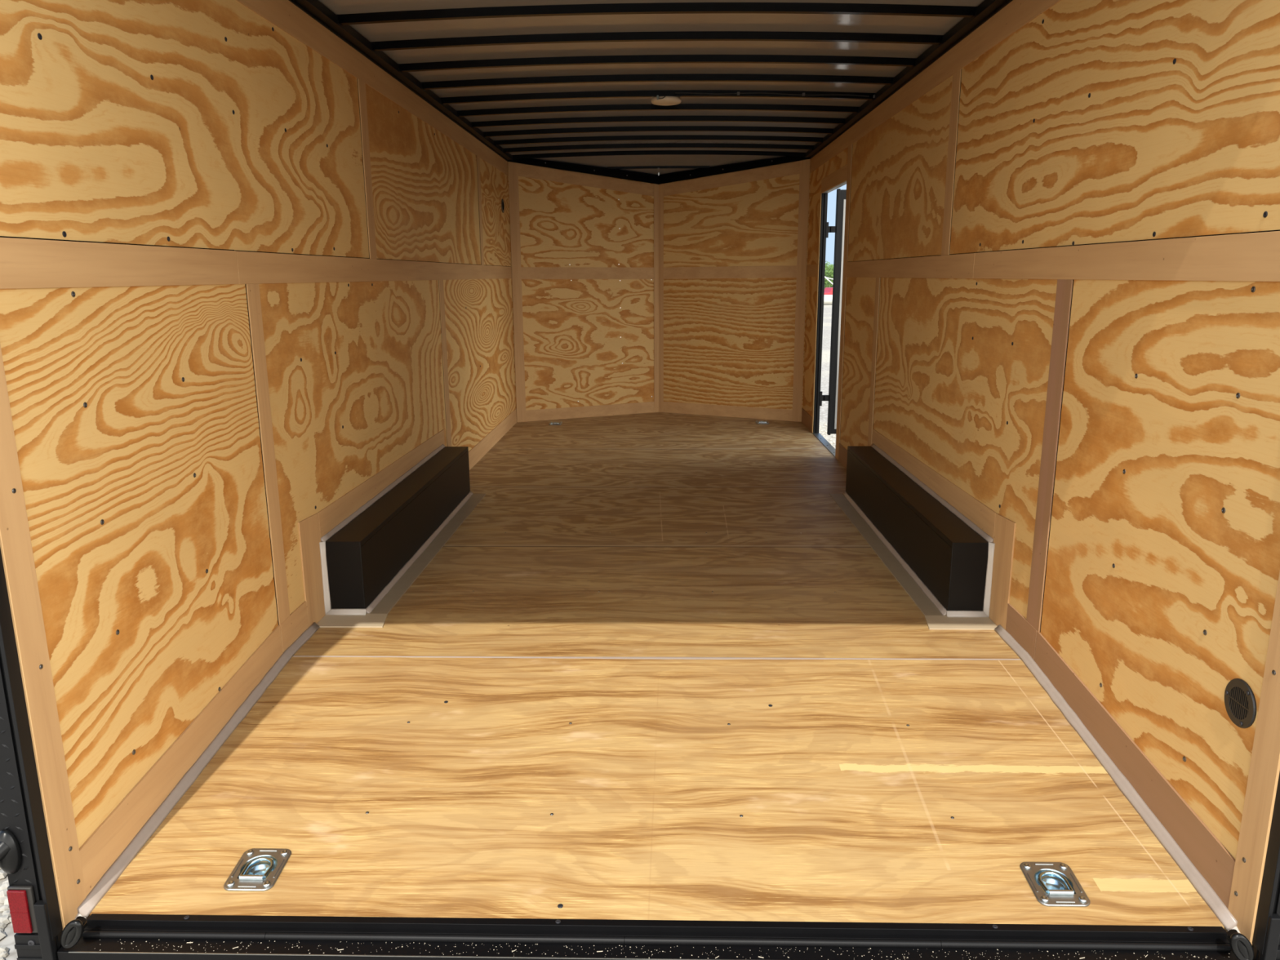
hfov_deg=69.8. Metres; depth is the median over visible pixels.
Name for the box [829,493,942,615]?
trim
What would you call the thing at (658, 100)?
ceiling light
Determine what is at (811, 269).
trim
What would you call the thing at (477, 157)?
trim
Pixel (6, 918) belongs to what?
gravel
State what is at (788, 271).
trim
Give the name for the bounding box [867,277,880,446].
trim
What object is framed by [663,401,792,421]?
trim
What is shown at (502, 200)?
air vent
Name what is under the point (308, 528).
trim
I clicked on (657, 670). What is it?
floor
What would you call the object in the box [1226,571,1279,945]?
trim
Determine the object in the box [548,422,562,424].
ring
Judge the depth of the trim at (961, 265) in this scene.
4.24 m
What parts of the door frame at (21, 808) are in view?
grab handle, tread plate, corner post, ribbed corner plate, hinge plate, corner post, ribbed corner plate, hinge plate, tread plate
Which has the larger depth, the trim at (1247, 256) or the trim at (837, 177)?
the trim at (837, 177)
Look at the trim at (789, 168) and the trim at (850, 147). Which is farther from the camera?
the trim at (789, 168)
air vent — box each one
[501,199,504,213]
[1224,678,1256,728]
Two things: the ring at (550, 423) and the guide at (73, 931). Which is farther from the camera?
the ring at (550, 423)
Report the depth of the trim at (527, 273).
7.85 m
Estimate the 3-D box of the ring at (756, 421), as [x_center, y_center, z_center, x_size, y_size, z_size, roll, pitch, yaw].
[1.033,-0.489,7.747,0.112,0.016,0.134,0,13,1]
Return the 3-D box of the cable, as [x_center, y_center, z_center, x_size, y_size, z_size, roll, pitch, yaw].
[0.728,-2.070,4.934,1.077,0.039,0.011,0,13,1]
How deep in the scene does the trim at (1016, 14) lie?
3.81 m
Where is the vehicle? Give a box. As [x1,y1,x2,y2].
[824,287,832,294]
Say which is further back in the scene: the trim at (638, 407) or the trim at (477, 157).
the trim at (638, 407)
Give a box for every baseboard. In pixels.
[74,408,516,919]
[801,408,1239,933]
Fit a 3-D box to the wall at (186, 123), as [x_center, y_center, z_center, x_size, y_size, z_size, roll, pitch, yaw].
[-1.173,-0.761,4.693,0.078,2.500,6.125,0,13,1]
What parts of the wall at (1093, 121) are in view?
plywood panel, plywood panel, plywood panel, plywood panel, plywood panel, plywood panel, plywood panel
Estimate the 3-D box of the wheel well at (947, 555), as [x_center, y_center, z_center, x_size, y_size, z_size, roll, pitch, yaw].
[1.209,0.148,4.238,0.167,0.297,1.927,0,13,1]
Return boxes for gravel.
[0,422,835,959]
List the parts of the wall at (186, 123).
plywood panel, plywood panel, plywood panel, plywood panel, plywood panel, plywood panel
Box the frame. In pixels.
[824,275,833,284]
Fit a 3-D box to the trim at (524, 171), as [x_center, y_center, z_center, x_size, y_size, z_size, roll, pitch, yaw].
[-0.434,-2.517,7.706,1.227,0.221,0.005,-6,14,-24]
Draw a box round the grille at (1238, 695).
[1229,686,1248,719]
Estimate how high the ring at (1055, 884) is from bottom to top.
0.032 m
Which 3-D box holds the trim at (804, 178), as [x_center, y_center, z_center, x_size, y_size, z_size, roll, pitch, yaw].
[1.330,-1.535,7.587,0.082,2.125,0.006,6,14,27]
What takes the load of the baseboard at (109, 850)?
attached to the wall at (186, 123)
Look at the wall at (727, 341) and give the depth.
7.87 m
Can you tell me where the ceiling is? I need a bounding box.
[288,0,1013,184]
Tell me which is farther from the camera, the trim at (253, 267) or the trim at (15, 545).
the trim at (253, 267)
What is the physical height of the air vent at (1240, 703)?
0.100 m
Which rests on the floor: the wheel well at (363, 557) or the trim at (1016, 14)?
the wheel well at (363, 557)
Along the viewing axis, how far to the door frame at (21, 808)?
1.89 m
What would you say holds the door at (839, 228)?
in the wall at (1093, 121)
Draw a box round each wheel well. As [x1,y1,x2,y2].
[319,444,473,615]
[842,443,995,617]
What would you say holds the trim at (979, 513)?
attached to the wall at (1093, 121)
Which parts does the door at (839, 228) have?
hinge plate, hinge plate, panel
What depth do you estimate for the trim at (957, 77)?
3.76 m
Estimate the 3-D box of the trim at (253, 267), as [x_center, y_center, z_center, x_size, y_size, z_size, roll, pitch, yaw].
[-1.124,-1.170,5.139,0.006,0.097,5.014,0,13,1]
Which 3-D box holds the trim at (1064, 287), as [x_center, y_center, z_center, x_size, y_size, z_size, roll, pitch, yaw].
[1.257,-0.061,2.822,0.006,1.086,0.103,0,13,1]
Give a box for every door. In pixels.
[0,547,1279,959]
[812,181,846,457]
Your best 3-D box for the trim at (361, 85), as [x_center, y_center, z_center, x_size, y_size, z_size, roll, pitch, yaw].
[-1.154,-1.305,3.882,0.006,0.718,0.090,0,13,1]
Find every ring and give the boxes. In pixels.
[223,848,291,891]
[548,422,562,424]
[755,420,769,423]
[1019,862,1090,906]
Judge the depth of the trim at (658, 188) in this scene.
8.17 m
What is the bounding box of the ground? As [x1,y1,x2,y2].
[0,287,835,959]
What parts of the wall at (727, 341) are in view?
plywood panel, plywood panel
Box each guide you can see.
[60,915,86,948]
[1226,928,1254,959]
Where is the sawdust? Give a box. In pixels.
[99,939,1230,959]
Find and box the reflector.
[6,885,37,933]
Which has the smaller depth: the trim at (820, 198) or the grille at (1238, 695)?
the grille at (1238, 695)
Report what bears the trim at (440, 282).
attached to the wall at (186, 123)
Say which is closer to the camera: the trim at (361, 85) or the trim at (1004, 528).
the trim at (1004, 528)
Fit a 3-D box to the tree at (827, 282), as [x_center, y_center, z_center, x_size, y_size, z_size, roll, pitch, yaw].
[16.254,-18.021,81.896,4.690,3.089,4.611,0,13,1]
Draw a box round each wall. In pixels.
[0,0,515,931]
[507,160,657,410]
[659,158,810,409]
[802,0,1279,944]
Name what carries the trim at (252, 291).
attached to the wall at (186, 123)
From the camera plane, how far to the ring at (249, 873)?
2.09 m
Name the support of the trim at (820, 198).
attached to the wall at (1093, 121)
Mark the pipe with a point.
(828, 299)
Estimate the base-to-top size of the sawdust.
0.002 m
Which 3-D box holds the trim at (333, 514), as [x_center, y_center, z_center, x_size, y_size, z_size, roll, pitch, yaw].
[-1.143,-0.035,4.287,0.006,0.120,1.951,0,13,1]
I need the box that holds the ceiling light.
[651,95,681,105]
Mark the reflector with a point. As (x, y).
(21, 899)
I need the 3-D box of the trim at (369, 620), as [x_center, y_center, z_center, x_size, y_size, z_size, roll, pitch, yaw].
[-1.040,0.511,3.338,0.246,0.005,0.128,0,13,1]
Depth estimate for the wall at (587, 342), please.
7.90 m
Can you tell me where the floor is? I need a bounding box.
[87,412,1226,932]
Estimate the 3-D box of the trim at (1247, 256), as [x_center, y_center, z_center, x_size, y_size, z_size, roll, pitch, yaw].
[1.251,-0.609,2.561,0.006,0.098,1.904,0,13,1]
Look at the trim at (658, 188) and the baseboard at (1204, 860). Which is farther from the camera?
the trim at (658, 188)
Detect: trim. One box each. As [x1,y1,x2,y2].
[0,235,239,288]
[0,344,86,929]
[235,249,511,284]
[236,0,507,175]
[244,284,289,626]
[297,512,324,626]
[316,613,387,627]
[318,429,444,537]
[357,78,377,258]
[366,493,485,613]
[438,280,451,446]
[476,155,484,265]
[507,161,526,422]
[517,163,653,195]
[520,266,653,279]
[525,401,653,422]
[653,183,663,412]
[663,160,799,195]
[663,265,796,279]
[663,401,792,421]
[791,159,809,422]
[806,264,817,276]
[809,0,1061,173]
[811,193,822,432]
[821,164,847,193]
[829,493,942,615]
[835,143,853,460]
[846,252,975,278]
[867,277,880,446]
[871,428,996,538]
[924,615,996,630]
[941,68,961,255]
[973,229,1279,281]
[989,513,1016,630]
[1026,279,1074,632]
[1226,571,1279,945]
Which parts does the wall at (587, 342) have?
plywood panel, plywood panel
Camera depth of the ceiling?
4.20 m
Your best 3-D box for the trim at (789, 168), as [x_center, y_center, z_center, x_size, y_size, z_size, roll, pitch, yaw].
[0.745,-2.517,7.678,1.227,0.221,0.005,6,14,27]
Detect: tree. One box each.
[824,261,833,287]
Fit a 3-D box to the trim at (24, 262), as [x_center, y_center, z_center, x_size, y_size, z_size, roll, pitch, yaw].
[-1.194,-0.513,2.190,0.006,0.098,1.024,0,13,1]
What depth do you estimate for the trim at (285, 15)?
3.77 m
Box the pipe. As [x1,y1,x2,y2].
[823,294,832,304]
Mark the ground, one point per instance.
(8, 940)
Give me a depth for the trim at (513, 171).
7.63 m
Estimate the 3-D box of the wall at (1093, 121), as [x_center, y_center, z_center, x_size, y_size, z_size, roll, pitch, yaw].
[1.324,-0.761,4.633,0.046,2.500,6.125,0,13,1]
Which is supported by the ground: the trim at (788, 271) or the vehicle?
the vehicle
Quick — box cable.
[675,91,875,97]

